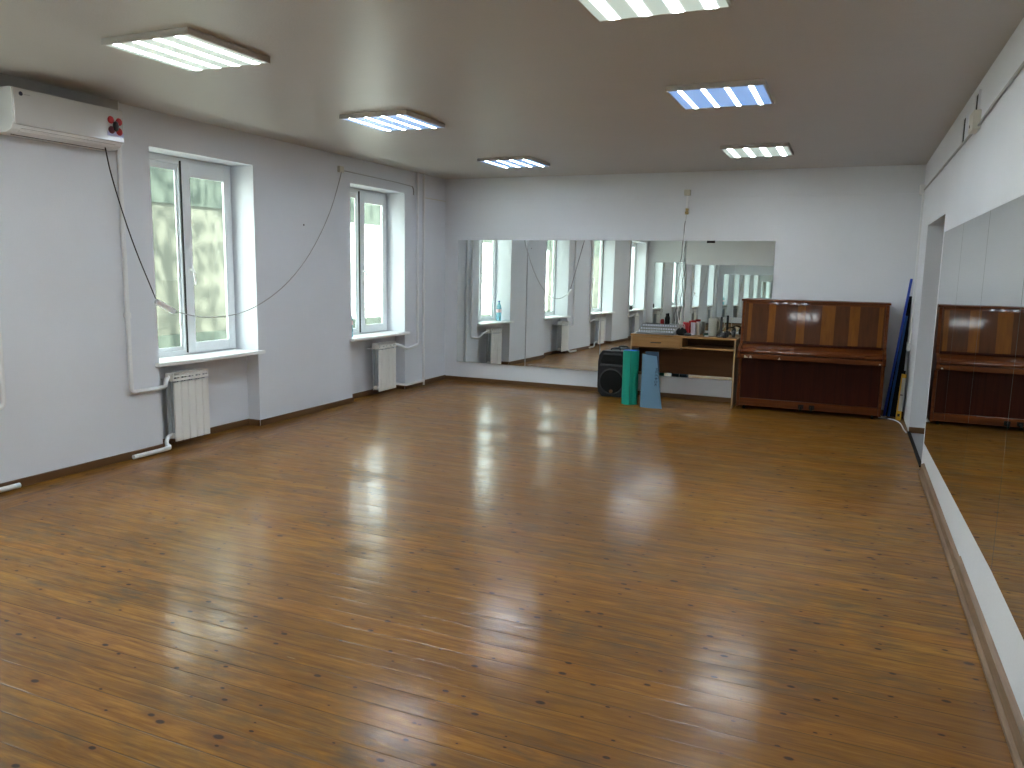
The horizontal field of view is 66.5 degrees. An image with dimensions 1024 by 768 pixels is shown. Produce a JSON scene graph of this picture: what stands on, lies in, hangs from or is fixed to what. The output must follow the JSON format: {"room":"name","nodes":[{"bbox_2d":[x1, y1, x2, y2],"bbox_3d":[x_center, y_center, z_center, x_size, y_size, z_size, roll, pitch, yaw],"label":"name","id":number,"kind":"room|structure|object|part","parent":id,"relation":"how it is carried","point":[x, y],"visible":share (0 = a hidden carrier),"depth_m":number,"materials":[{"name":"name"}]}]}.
{"room":"exercise studio","nodes":[
{"label":"exercise studio","id":0,"kind":"room"},
{"bbox_2d":[0,103,445,482],"bbox_3d":[-3.158,-0.717,5.684,0.340,2.643,10.607,5,9,23],"label":"wall","id":1,"kind":"structure","parent":0,"point":[70,402],"depth_m":6.16,"materials":[{"name":"white paint"}]},
{"bbox_2d":[0,319,5,409],"bbox_3d":[-3.361,-0.844,4.693,0.035,2.110,0.496,5,9,23],"label":"pipe","id":2,"kind":"object","parent":1,"relation":"attached to","point":[2,376],"visible":1,"depth_m":5.01,"materials":[{"name":"white paint"}]},
{"bbox_2d":[0,73,117,109],"bbox_3d":[-3.959,-1.643,3.112,0.060,0.088,5.530,5,9,23],"label":"trim","id":3,"kind":"structure","parent":1,"relation":"attached to","point":[5,79],"depth_m":5.18,"materials":[{"name":"paint"}]},
{"bbox_2d":[0,86,123,150],"bbox_3d":[-2.988,-1.742,5.177,0.214,0.274,0.800,5,9,23],"label":"air conditioner","id":4,"kind":"object","parent":1,"relation":"attached to","point":[24,113],"visible":0.99,"depth_m":5.05,"materials":[{"name":"white plastic"}]},
{"bbox_2d":[107,116,123,137],"bbox_3d":[-2.747,-1.787,5.423,0.040,0.132,0.130,5,9,23],"label":"ornament","id":5,"kind":"object","parent":4,"relation":"attached to","point":[118,122],"visible":1,"depth_m":5.41,"materials":[{"name":"red plastic"}]},
{"bbox_2d":[104,147,155,298],"bbox_3d":[-2.813,-1.157,5.760,0.025,1.069,0.497,2,9,10],"label":"cable","id":6,"kind":"object","parent":4,"relation":"hanging from","point":[104,147],"visible":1,"depth_m":5.71,"materials":[{"name":"black plastic"}]},
{"bbox_2d":[154,299,175,313],"bbox_3d":[-2.732,-0.610,6.153,0.036,0.121,0.191,5,9,23],"label":"block","id":7,"kind":"object","parent":6,"relation":"hanging from","point":[157,302],"visible":1,"depth_m":6.13,"materials":[{"name":"white plastic"}]},
{"bbox_2d":[116,102,169,393],"bbox_3d":[-2.810,-1.001,5.950,0.056,2.145,0.387,5,9,23],"label":"pipe","id":8,"kind":"object","parent":1,"relation":"attached to","point":[127,315],"visible":0.96,"depth_m":5.83,"materials":[{"name":"white paint"}]},
{"bbox_2d":[161,368,209,441],"bbox_3d":[-2.730,0.161,6.493,0.204,0.557,0.399,5,9,23],"label":"radiator","id":9,"kind":"object","parent":1,"relation":"attached to","point":[187,391],"visible":0.99,"depth_m":6.41,"materials":[{"name":"white metal"}]},
{"bbox_2d":[149,152,265,366],"bbox_3d":[-2.675,-1.057,6.634,0.363,1.693,1.215,5,9,23],"label":"window","id":10,"kind":"structure","parent":1,"relation":"in","point":[190,351],"depth_m":6.73,"materials":[{"name":"white plastic"}]},
{"bbox_2d":[149,159,183,351],"bbox_3d":[-2.931,-1.044,6.449,0.014,1.565,0.471,5,9,23],"label":"window pane","id":11,"kind":"object","parent":10,"relation":"attached to","point":[171,164],"depth_m":6.62,"materials":[{"name":"clear glass"}]},
{"bbox_3d":[-2.747,-0.930,6.719,0.050,0.151,0.040,5,9,23],"label":"handle","id":12,"kind":"part","parent":10,"relation":"part of","materials":[{"name":"white plastic"}]},
{"bbox_3d":[-2.687,-1.109,6.922,0.026,1.619,0.563,5,9,23],"label":"sash","id":13,"kind":"part","parent":10,"relation":"part of","materials":[{"name":"white plastic"}]},
{"bbox_3d":[-2.669,-0.233,6.747,0.318,0.030,1.215,5,9,23],"label":"sill","id":14,"kind":"part","parent":10,"relation":"part of","materials":[{"name":"white plastic"}]},
{"bbox_2d":[0,375,444,486],"bbox_3d":[-3.080,0.571,5.830,0.160,0.056,10.607,5,9,23],"label":"baseboard","id":15,"kind":"structure","parent":1,"relation":"attached to","point":[38,478],"depth_m":6.73,"materials":[{"name":"brown wood"}]},
{"bbox_2d":[337,166,343,172],"bbox_3d":[-1.785,-2.238,8.138,0.035,0.063,0.075,5,9,23],"label":"junction box","id":16,"kind":"object","parent":1,"relation":"attached to","point":[340,169],"visible":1,"depth_m":8.11,"materials":[{"name":"beige plastic"}]},
{"bbox_2d":[176,172,341,317],"bbox_3d":[-2.237,-1.363,7.205,0.009,1.431,2.270,5,9,23],"label":"cable","id":17,"kind":"object","parent":16,"relation":"hanging from","point":[341,172],"visible":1,"depth_m":7.39,"materials":[{"name":"grey plastic"}]},
{"bbox_2d":[344,170,413,194],"bbox_3d":[-1.489,-2.275,8.851,0.012,0.123,1.466,5,9,23],"label":"cable","id":18,"kind":"object","parent":1,"relation":"attached to","point":[344,170],"visible":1,"depth_m":8.82,"materials":[{"name":"grey plastic"}]},
{"bbox_2d":[350,187,409,341],"bbox_3d":[-1.638,-1.388,9.007,0.363,1.693,1.195,5,9,23],"label":"window","id":19,"kind":"structure","parent":1,"relation":"in","point":[362,331],"depth_m":9.11,"materials":[{"name":"white plastic"}]},
{"bbox_2d":[350,192,357,330],"bbox_3d":[-1.892,-1.375,8.826,0.014,1.565,0.461,5,9,23],"label":"window pane","id":20,"kind":"object","parent":19,"relation":"attached to","point":[354,195],"depth_m":9.00,"materials":[{"name":"clear glass"}]},
{"bbox_3d":[-1.710,-1.261,9.091,0.050,0.151,0.040,5,9,23],"label":"handle","id":21,"kind":"part","parent":19,"relation":"part of","materials":[{"name":"white plastic"}]},
{"bbox_3d":[-1.782,-1.409,9.072,0.045,1.675,1.115,5,9,23],"label":"frame","id":22,"kind":"part","parent":19,"relation":"part of","materials":[{"name":"white plastic"}]},
{"bbox_3d":[-1.653,-1.439,9.290,0.026,1.619,0.553,5,9,23],"label":"sash","id":23,"kind":"part","parent":19,"relation":"part of","materials":[{"name":"white plastic"}]},
{"bbox_3d":[-1.633,-0.564,9.119,0.318,0.030,1.195,5,9,23],"label":"sill","id":24,"kind":"part","parent":19,"relation":"part of","materials":[{"name":"white plastic"}]},
{"bbox_2d":[367,341,395,391],"bbox_3d":[-1.547,-0.217,9.202,0.204,0.557,0.399,5,9,23],"label":"radiator","id":25,"kind":"object","parent":1,"relation":"attached to","point":[384,353],"visible":1,"depth_m":9.10,"materials":[{"name":"white metal"}]},
{"bbox_2d":[396,380,423,385],"bbox_3d":[-1.277,-0.025,9.706,0.045,0.079,0.685,5,9,25],"label":"pipe","id":26,"kind":"object","parent":25,"relation":"attached to","point":[419,381],"visible":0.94,"depth_m":9.67,"materials":[{"name":"white paint"}]},
{"bbox_2d":[396,172,419,349],"bbox_3d":[-1.281,-1.486,9.459,0.050,2.155,0.592,5,9,23],"label":"pipe","id":27,"kind":"object","parent":1,"relation":"attached to","point":[417,173],"visible":0.94,"depth_m":9.68,"materials":[{"name":"white metal"}]},
{"bbox_2d":[422,174,425,384],"bbox_3d":[-1.117,-1.298,9.878,0.049,2.643,0.048,5,9,23],"label":"pipe","id":28,"kind":"object","parent":1,"relation":"attached to","point":[423,199],"visible":1,"depth_m":9.87,"materials":[{"name":"white paint"}]},
{"bbox_2d":[0,379,1014,767],"bbox_3d":[0.262,0.930,4.420,7.448,0.120,10.607,5,9,23],"label":"floor","id":29,"kind":"structure","parent":0,"point":[446,573],"depth_m":3.59,"materials":[{"name":"brown wood"}]},
{"bbox_2d":[0,483,20,492],"bbox_3d":[-3.362,0.660,4.914,0.056,0.115,0.526,5,9,28],"label":"pipe","id":30,"kind":"object","parent":29,"relation":"on","point":[17,485],"visible":1,"depth_m":5.08,"materials":[{"name":"white metal"}]},
{"bbox_2d":[132,434,171,458],"bbox_3d":[-2.824,0.489,6.140,0.088,0.114,0.415,5,9,23],"label":"pipe","id":31,"kind":"object","parent":29,"relation":"on","point":[168,446],"visible":1,"depth_m":6.14,"materials":[{"name":"white paint"}]},
{"bbox_2d":[597,347,622,397],"bbox_3d":[1.248,-0.152,9.460,0.356,0.585,0.313,5,9,23],"label":"loudspeaker","id":32,"kind":"object","parent":29,"relation":"on","point":[610,362],"visible":0.81,"depth_m":9.34,"materials":[{"name":"black plastic"}]},
{"bbox_2d":[600,370,621,392],"bbox_3d":[1.188,-0.027,9.344,0.278,0.278,0.019,5,9,23],"label":"grille","id":33,"kind":"object","parent":32,"relation":"attached to","point":[610,380],"depth_m":9.34,"materials":[{"name":"black"}]},
{"bbox_2d":[621,349,638,404],"bbox_3d":[1.344,-0.078,8.879,0.178,0.612,0.189,5,9,23],"label":"rolled mat","id":34,"kind":"object","parent":29,"relation":"on","point":[630,357],"visible":1,"depth_m":8.81,"materials":[{"name":"teal plastic"}]},
{"bbox_2d":[640,351,661,408],"bbox_3d":[1.564,-0.046,8.699,0.270,0.610,0.188,5,9,23],"label":"mat","id":35,"kind":"object","parent":29,"relation":"on","point":[650,397],"visible":1,"depth_m":8.69,"materials":[{"name":"blue plastic"}]},
{"bbox_2d":[630,332,739,407],"bbox_3d":[1.993,-0.181,9.081,1.200,0.780,0.392,5,9,23],"label":"desk","id":36,"kind":"object","parent":29,"relation":"on","point":[700,354],"visible":0.73,"depth_m":9.09,"materials":[{"name":"brown wood"}]},
{"bbox_3d":[1.460,-0.215,9.324,0.018,0.758,0.365,5,9,23],"label":"panel","id":37,"kind":"part","parent":36,"relation":"part of","materials":[{"name":"brown wood"}]},
{"bbox_3d":[1.720,-0.502,9.131,0.564,0.120,0.306,5,9,23],"label":"drawer","id":38,"kind":"part","parent":36,"relation":"part of","materials":[{"name":"brown wood"}]},
{"bbox_3d":[1.729,-0.439,9.164,0.568,0.012,0.345,5,9,23],"label":"drawer","id":39,"kind":"part","parent":36,"relation":"part of","materials":[{"name":"brown wood"}]},
{"bbox_2d":[636,323,678,334],"bbox_3d":[1.710,-0.643,9.147,0.440,0.105,0.310,5,9,23],"label":"mixing console","id":40,"kind":"object","parent":36,"relation":"on","point":[646,328],"visible":0.99,"depth_m":9.12,"materials":[{"name":"grey"}]},
{"bbox_2d":[676,324,686,335],"bbox_3d":[1.947,-0.627,8.963,0.126,0.136,0.121,5,9,23],"label":"pouch","id":41,"kind":"object","parent":36,"relation":"on","point":[681,330],"visible":0.99,"depth_m":8.93,"materials":[{"name":"black fabric"}]},
{"bbox_2d":[683,322,688,332],"bbox_3d":[2.017,-0.645,9.062,0.072,0.145,0.072,5,9,23],"label":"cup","id":42,"kind":"object","parent":36,"relation":"on","point":[686,324],"visible":0.53,"depth_m":9.03,"materials":[{"name":"red plastic"}]},
{"bbox_2d":[689,320,695,334],"bbox_3d":[2.091,-0.656,9.061,0.088,0.170,0.062,5,9,23],"label":"mug","id":43,"kind":"object","parent":36,"relation":"on","point":[692,322],"visible":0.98,"depth_m":9.04,"materials":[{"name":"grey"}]},
{"bbox_2d":[695,322,700,334],"bbox_3d":[2.149,-0.638,9.027,0.068,0.145,0.068,5,9,23],"label":"tumbler","id":44,"kind":"object","parent":36,"relation":"on","point":[697,324],"visible":1,"depth_m":9.00,"materials":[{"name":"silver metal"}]},
{"bbox_2d":[682,345,733,350],"bbox_3d":[2.271,-0.414,8.942,0.572,0.016,0.365,5,9,23],"label":"shelf","id":45,"kind":"object","parent":36,"relation":"attached to","point":[692,347],"depth_m":8.91,"materials":[{"name":"brown wood"}]},
{"bbox_2d":[708,318,719,335],"bbox_3d":[2.306,-0.650,8.941,0.116,0.200,0.100,-1,9,-13],"label":"pitcher","id":46,"kind":"object","parent":36,"relation":"on","point":[712,326],"visible":1,"depth_m":8.90,"materials":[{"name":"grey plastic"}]},
{"bbox_2d":[716,317,722,336],"bbox_3d":[2.370,-0.647,8.841,0.110,0.225,0.110,5,9,23],"label":"stand","id":47,"kind":"object","parent":36,"relation":"on","point":[721,321],"visible":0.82,"depth_m":8.83,"materials":[{"name":"black plastic"}]},
{"bbox_2d":[726,327,735,337],"bbox_3d":[2.465,-0.584,8.793,0.106,0.113,0.126,5,9,23],"label":"headphones","id":48,"kind":"object","parent":36,"relation":"on","point":[727,331],"visible":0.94,"depth_m":8.76,"materials":[{"name":"black plastic"}]},
{"bbox_3d":[2.537,-0.128,8.866,0.018,0.758,0.365,5,9,23],"label":"panel","id":49,"kind":"part","parent":36,"relation":"part of","materials":[{"name":"brown wood"}]},
{"bbox_2d":[736,298,891,418],"bbox_3d":[3.234,-0.289,8.467,1.494,1.218,0.505,5,9,23],"label":"upright piano","id":50,"kind":"object","parent":29,"relation":"on","point":[812,355],"visible":1,"depth_m":8.36,"materials":[{"name":"brown wood"}]},
{"bbox_3d":[2.574,-0.348,8.747,0.032,1.160,0.505,5,9,23],"label":"panel","id":51,"kind":"part","parent":50,"relation":"part of","materials":[{"name":"brown wood"}]},
{"bbox_3d":[3.187,0.240,8.459,1.402,0.082,0.032,5,9,23],"label":"rail","id":52,"kind":"part","parent":50,"relation":"part of","materials":[{"name":"brown wood"}]},
{"bbox_3d":[3.195,-0.029,8.425,1.402,0.455,0.020,5,9,23],"label":"panel","id":53,"kind":"part","parent":50,"relation":"part of","materials":[{"name":"brown wood"}]},
{"bbox_3d":[3.173,-0.347,8.314,1.402,0.086,0.158,5,9,23],"label":"key lid","id":54,"kind":"part","parent":50,"relation":"part of","materials":[{"name":"brown wood"}]},
{"bbox_3d":[3.206,-0.414,8.377,1.402,0.022,0.030,5,9,23],"label":"music rail","id":55,"kind":"part","parent":50,"relation":"part of","materials":[{"name":"brown wood"}]},
{"bbox_3d":[3.224,-0.640,8.376,1.402,0.436,0.080,5,9,23],"label":"panel","id":56,"kind":"part","parent":50,"relation":"part of","materials":[{"name":"brown wood"}]},
{"bbox_3d":[3.238,-0.855,8.368,1.402,0.024,0.038,5,9,23],"label":"rail","id":57,"kind":"part","parent":50,"relation":"part of","materials":[{"name":"brown wood"}]},
{"bbox_3d":[3.286,-0.894,8.473,1.494,0.021,0.300,5,9,23],"label":"lid","id":58,"kind":"part","parent":50,"relation":"part of","materials":[{"name":"brown wood"}]},
{"bbox_3d":[3.894,-0.241,8.186,0.032,1.160,0.505,5,9,23],"label":"panel","id":59,"kind":"part","parent":50,"relation":"part of","materials":[{"name":"brown wood"}]},
{"bbox_2d":[884,418,906,432],"bbox_3d":[3.917,0.415,7.916,0.128,0.012,0.796,2,8,8],"label":"cable","id":60,"kind":"object","parent":29,"relation":"on","point":[884,418],"visible":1,"depth_m":8.05,"materials":[{"name":"white plastic"}]},
{"bbox_2d":[887,316,907,415],"bbox_3d":[4.101,-0.188,8.306,0.150,1.076,0.024,-2,9,-19],"label":"pole","id":61,"kind":"object","parent":29,"relation":"on","point":[906,317],"visible":1,"depth_m":8.30,"materials":[{"name":"blue plastic"}]},
{"bbox_2d":[883,279,912,415],"bbox_3d":[4.088,-0.379,8.277,0.226,1.464,0.026,-2,9,-17],"label":"pole","id":62,"kind":"object","parent":29,"relation":"on","point":[911,280],"visible":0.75,"depth_m":8.27,"materials":[{"name":"blue plastic"}]},
{"bbox_2d":[885,296,911,416],"bbox_3d":[4.125,-0.289,8.337,0.158,1.290,0.066,5,9,23],"label":"board","id":63,"kind":"object","parent":29,"relation":"on","point":[903,352],"visible":0.71,"depth_m":8.33,"materials":[{"name":"black"}]},
{"bbox_2d":[895,371,906,419],"bbox_3d":[4.072,0.122,8.169,0.069,0.526,0.034,5,9,23],"label":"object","id":64,"kind":"object","parent":29,"relation":"on","point":[903,376],"visible":1,"depth_m":8.16,"materials":[{"name":"yellow metal"}]},
{"bbox_2d":[0,0,1023,179],"bbox_3d":[0.378,-1.862,3.980,8.308,0.250,11.207,5,9,23],"label":"ceiling","id":65,"kind":"structure","parent":0,"point":[852,83],"depth_m":4.61,"materials":[{"name":"paint"}]},
{"bbox_2d":[101,27,269,71],"bbox_3d":[-1.742,-1.792,4.207,0.596,0.033,0.596,5,9,23],"label":"recessed light","id":66,"kind":"object","parent":65,"relation":"in","point":[188,49],"visible":1,"depth_m":4.13,"materials":[{"name":"silver metal"}]},
{"bbox_2d":[339,110,444,131],"bbox_3d":[-0.931,-2.060,6.126,0.596,0.033,0.596,5,9,23],"label":"recessed light","id":67,"kind":"object","parent":65,"relation":"in","point":[397,120],"visible":1,"depth_m":6.04,"materials":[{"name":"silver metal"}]},
{"bbox_2d":[344,115,441,130],"bbox_3d":[-0.931,-2.051,6.128,0.568,0.011,0.568,5,9,23],"label":"diffuser","id":68,"kind":"object","parent":67,"relation":"attached to","point":[376,122],"depth_m":6.08,"materials":[{"name":"white plastic"}]},
{"bbox_2d":[477,156,550,167],"bbox_3d":[0.028,-2.370,8.348,0.596,0.033,0.596,5,9,23],"label":"recessed light","id":69,"kind":"object","parent":65,"relation":"in","point":[516,161],"visible":1,"depth_m":8.23,"materials":[{"name":"white"}]},
{"bbox_2d":[480,159,546,167],"bbox_3d":[0.028,-2.361,8.349,0.568,0.011,0.568,5,9,23],"label":"diffuser","id":70,"kind":"object","parent":69,"relation":"attached to","point":[500,163],"depth_m":8.30,"materials":[{"name":"white plastic"}]},
{"bbox_2d":[575,0,732,22],"bbox_3d":[0.543,-1.593,3.149,0.596,0.033,0.596,5,9,23],"label":"recessed light","id":71,"kind":"object","parent":65,"relation":"in","point":[599,10],"visible":1,"depth_m":3.33,"materials":[{"name":"white plastic"}]},
{"bbox_2d":[666,79,774,109],"bbox_3d":[1.348,-1.854,5.016,0.596,0.033,0.596,5,9,23],"label":"recessed light","id":72,"kind":"object","parent":65,"relation":"in","point":[753,92],"visible":1,"depth_m":4.92,"materials":[{"name":"white"}]},
{"bbox_2d":[720,142,793,157],"bbox_3d":[2.280,-2.167,7.250,0.596,0.033,0.596,5,9,23],"label":"recessed light","id":73,"kind":"object","parent":65,"relation":"in","point":[767,149],"visible":1,"depth_m":7.14,"materials":[{"name":"white"}]},
{"bbox_2d":[722,147,790,157],"bbox_3d":[2.280,-2.158,7.251,0.568,0.011,0.568,5,9,23],"label":"diffuser","id":74,"kind":"object","parent":73,"relation":"attached to","point":[732,152],"depth_m":7.23,"materials":[{"name":"white plastic"}]},
{"bbox_2d":[444,164,925,411],"bbox_3d":[1.686,-1.190,9.501,6.418,2.643,0.300,5,9,23],"label":"wall","id":75,"kind":"structure","parent":0,"point":[857,248],"depth_m":8.87,"materials":[{"name":"white paint"}]},
{"bbox_2d":[457,240,527,365],"bbox_3d":[-0.273,-1.064,10.194,0.991,1.604,0.015,5,9,23],"label":"mirror panel","id":76,"kind":"object","parent":75,"relation":"attached to","point":[492,274],"visible":1,"depth_m":10.19,"materials":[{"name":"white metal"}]},
{"bbox_2d":[525,240,603,370],"bbox_3d":[0.642,-0.990,9.804,0.991,1.604,0.015,5,9,23],"label":"mirror panel","id":77,"kind":"object","parent":75,"relation":"attached to","point":[564,277],"visible":0.86,"depth_m":9.79,"materials":[{"name":"white metal"}]},
{"bbox_2d":[600,240,685,376],"bbox_3d":[1.558,-0.915,9.415,0.991,1.604,0.015,5,9,23],"label":"mirror panel","id":78,"kind":"object","parent":75,"relation":"attached to","point":[640,283],"visible":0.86,"depth_m":9.40,"materials":[{"name":"white metal"}]},
{"bbox_2d":[445,375,902,415],"bbox_3d":[1.659,0.116,9.520,5.588,0.052,0.020,5,9,23],"label":"baseboard","id":79,"kind":"structure","parent":75,"relation":"attached to","point":[560,386],"depth_m":9.93,"materials":[{"name":"brown wood"}]},
{"bbox_2d":[446,192,918,201],"bbox_3d":[1.684,-2.193,9.190,5.588,0.014,0.014,5,9,23],"label":"trim","id":80,"kind":"structure","parent":75,"relation":"attached to","point":[890,192],"depth_m":9.00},
{"bbox_2d":[684,190,690,195],"bbox_3d":[2.028,-2.211,9.017,0.070,0.065,0.050,5,9,23],"label":"junction box","id":81,"kind":"object","parent":75,"relation":"attached to","point":[686,192],"visible":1,"depth_m":9.00,"materials":[{"name":"beige plastic"}]},
{"bbox_2d":[679,241,775,380],"bbox_3d":[2.473,-0.841,9.025,0.991,1.604,0.017,5,8,23],"label":"mirror panel","id":82,"kind":"object","parent":75,"relation":"attached to","point":[718,274],"visible":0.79,"depth_m":9.00,"materials":[{"name":"white metal"}]},
{"bbox_3d":[2.026,-2.002,9.045,0.044,0.075,0.055,5,9,23],"label":"wall socket","id":83,"kind":"object","parent":75,"relation":"attached to","visible":0},
{"bbox_2d":[674,221,685,320],"bbox_3d":[1.955,-1.342,9.068,0.128,1.222,0.024,-5,10,-36],"label":"hanging cord","id":84,"kind":"object","parent":83,"relation":"hanging from","point":[685,221],"visible":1,"depth_m":9.07,"materials":[{"name":"grey plastic"}]},
{"bbox_2d":[677,216,685,323],"bbox_3d":[1.960,-1.323,9.041,0.026,1.252,0.144,5,9,23],"label":"hanging cord","id":85,"kind":"object","parent":83,"relation":"hanging from","point":[685,216],"visible":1,"depth_m":9.04,"materials":[{"name":"white plastic"}]},
{"bbox_2d":[903,17,1023,719],"bbox_3d":[2.305,-0.273,3.360,0.350,2.643,10.607,5,9,23],"label":"wall","id":86,"kind":"structure","parent":0,"point":[987,173],"depth_m":4.34,"materials":[{"name":"white paint"}]},
{"bbox_2d":[906,342,910,350],"bbox_3d":[4.170,-0.397,8.211,0.034,0.090,0.080,5,9,23],"label":"light switch","id":87,"kind":"object","parent":86,"relation":"attached to","point":[908,346],"visible":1,"depth_m":8.18,"materials":[{"name":"white plastic"}]},
{"bbox_2d":[907,431,920,466],"bbox_3d":[3.550,0.561,6.888,0.028,0.014,1.520,5,9,23],"label":"trim","id":88,"kind":"structure","parent":86,"relation":"attached to","point":[908,432],"depth_m":6.82,"materials":[{"name":"black"}]},
{"bbox_2d":[909,194,924,341],"bbox_3d":[4.194,-1.193,8.095,0.018,1.550,0.030,5,9,23],"label":"trim","id":89,"kind":"structure","parent":86,"relation":"attached to","point":[922,203],"depth_m":8.08,"materials":[{"name":"white plastic"}]},
{"bbox_2d":[909,427,924,433],"bbox_3d":[4.008,0.456,7.500,0.350,0.055,0.018,5,9,23],"label":"threshold","id":90,"kind":"structure","parent":86,"relation":"in","point":[911,429],"depth_m":7.53,"materials":[{"name":"brown wood"}]},
{"bbox_2d":[924,223,963,470],"bbox_3d":[2.983,-0.266,5.415,0.005,1.605,1.114,5,9,23],"label":"mirror panel","id":91,"kind":"object","parent":86,"relation":"attached to","point":[952,246],"visible":1,"depth_m":5.34,"materials":[{"name":"white metal"}]},
{"bbox_2d":[939,210,990,508],"bbox_3d":[2.559,-0.149,4.439,0.005,1.568,1.014,5,9,23],"label":"mirror panel","id":92,"kind":"object","parent":86,"relation":"attached to","point":[975,231],"visible":0.93,"depth_m":4.36,"materials":[{"name":"white metal"}]},
{"bbox_2d":[961,113,968,146],"bbox_3d":[2.976,-1.668,5.134,0.012,0.184,0.174,5,9,23],"label":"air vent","id":93,"kind":"object","parent":86,"relation":"in","point":[965,119],"visible":0.87,"depth_m":5.12,"materials":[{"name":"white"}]},
{"bbox_2d":[918,463,1023,767],"bbox_3d":[1.576,1.140,2.408,0.034,0.100,7.900,5,9,23],"label":"baseboard","id":94,"kind":"structure","parent":86,"relation":"attached to","point":[1010,717],"depth_m":3.13,"materials":[{"name":"brown wood"}]},
{"bbox_2d":[924,61,1023,189],"bbox_3d":[2.119,-1.333,3.190,0.016,0.074,10.380,5,9,23],"label":"cable","id":95,"kind":"object","parent":86,"relation":"attached to","point":[1021,67],"visible":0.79,"depth_m":4.16,"materials":[{"name":"grey plastic"}]},
{"bbox_2d":[968,109,981,133],"bbox_3d":[2.711,-1.535,4.575,0.042,0.110,0.180,5,9,23],"label":"junction box","id":96,"kind":"object","parent":86,"relation":"attached to","point":[975,117],"visible":1,"depth_m":4.50,"materials":[{"name":"beige plastic"}]},
{"bbox_2d":[974,89,981,109],"bbox_3d":[2.763,-1.669,4.633,0.012,0.124,0.154,5,9,23],"label":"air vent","id":97,"kind":"object","parent":86,"relation":"in","point":[978,94],"visible":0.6,"depth_m":4.59,"materials":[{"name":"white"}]},
{"bbox_2d":[959,195,1023,569],"bbox_3d":[2.154,-0.036,3.510,0.005,1.535,1.014,5,9,23],"label":"mirror panel","id":98,"kind":"object","parent":86,"relation":"attached to","point":[1003,281],"visible":1,"depth_m":3.43,"materials":[{"name":"white metal"}]},
{"bbox_2d":[991,286,1023,639],"bbox_3d":[1.749,0.077,2.580,0.005,1.501,1.014,5,9,23],"label":"mirror panel","id":99,"kind":"object","parent":86,"relation":"attached to","point":[1007,569],"visible":1,"depth_m":2.88,"materials":[{"name":"white metal"}]},
{"label":"outside","id":100,"kind":"structure","parent":0,"visible":0},
{"bbox_3d":[-15.323,0.883,9.567,24.540,0.100,85.000,5,9,23],"label":"ground","id":101,"kind":"structure","parent":100,"visible":0},
{"bbox_2d":[150,167,226,348],"bbox_3d":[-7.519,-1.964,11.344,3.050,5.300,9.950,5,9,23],"label":"window glass","id":102,"kind":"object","parent":101,"relation":"on","point":[205,195],"visible":0.02,"depth_m":12.87,"materials":[{"name":"clear glass"}]},
{"bbox_3d":[-7.497,-3.657,11.098,3.030,1.880,9.950,5,9,23],"label":"cornice","id":103,"kind":"part","parent":102,"relation":"part of","materials":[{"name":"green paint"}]},
{"bbox_2d":[350,198,380,327],"bbox_3d":[-2.081,-3.062,23.915,3.050,4.000,17.400,5,9,23],"label":"building","id":104,"kind":"structure","parent":101,"relation":"on","point":[372,217],"depth_m":17.59,"materials":[{"name":"white paint"}]},
{"bbox_3d":[-2.059,-4.754,23.669,3.030,0.580,17.400,5,9,23],"label":"cornice","id":105,"kind":"part","parent":104,"relation":"part of","materials":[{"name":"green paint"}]}
]}

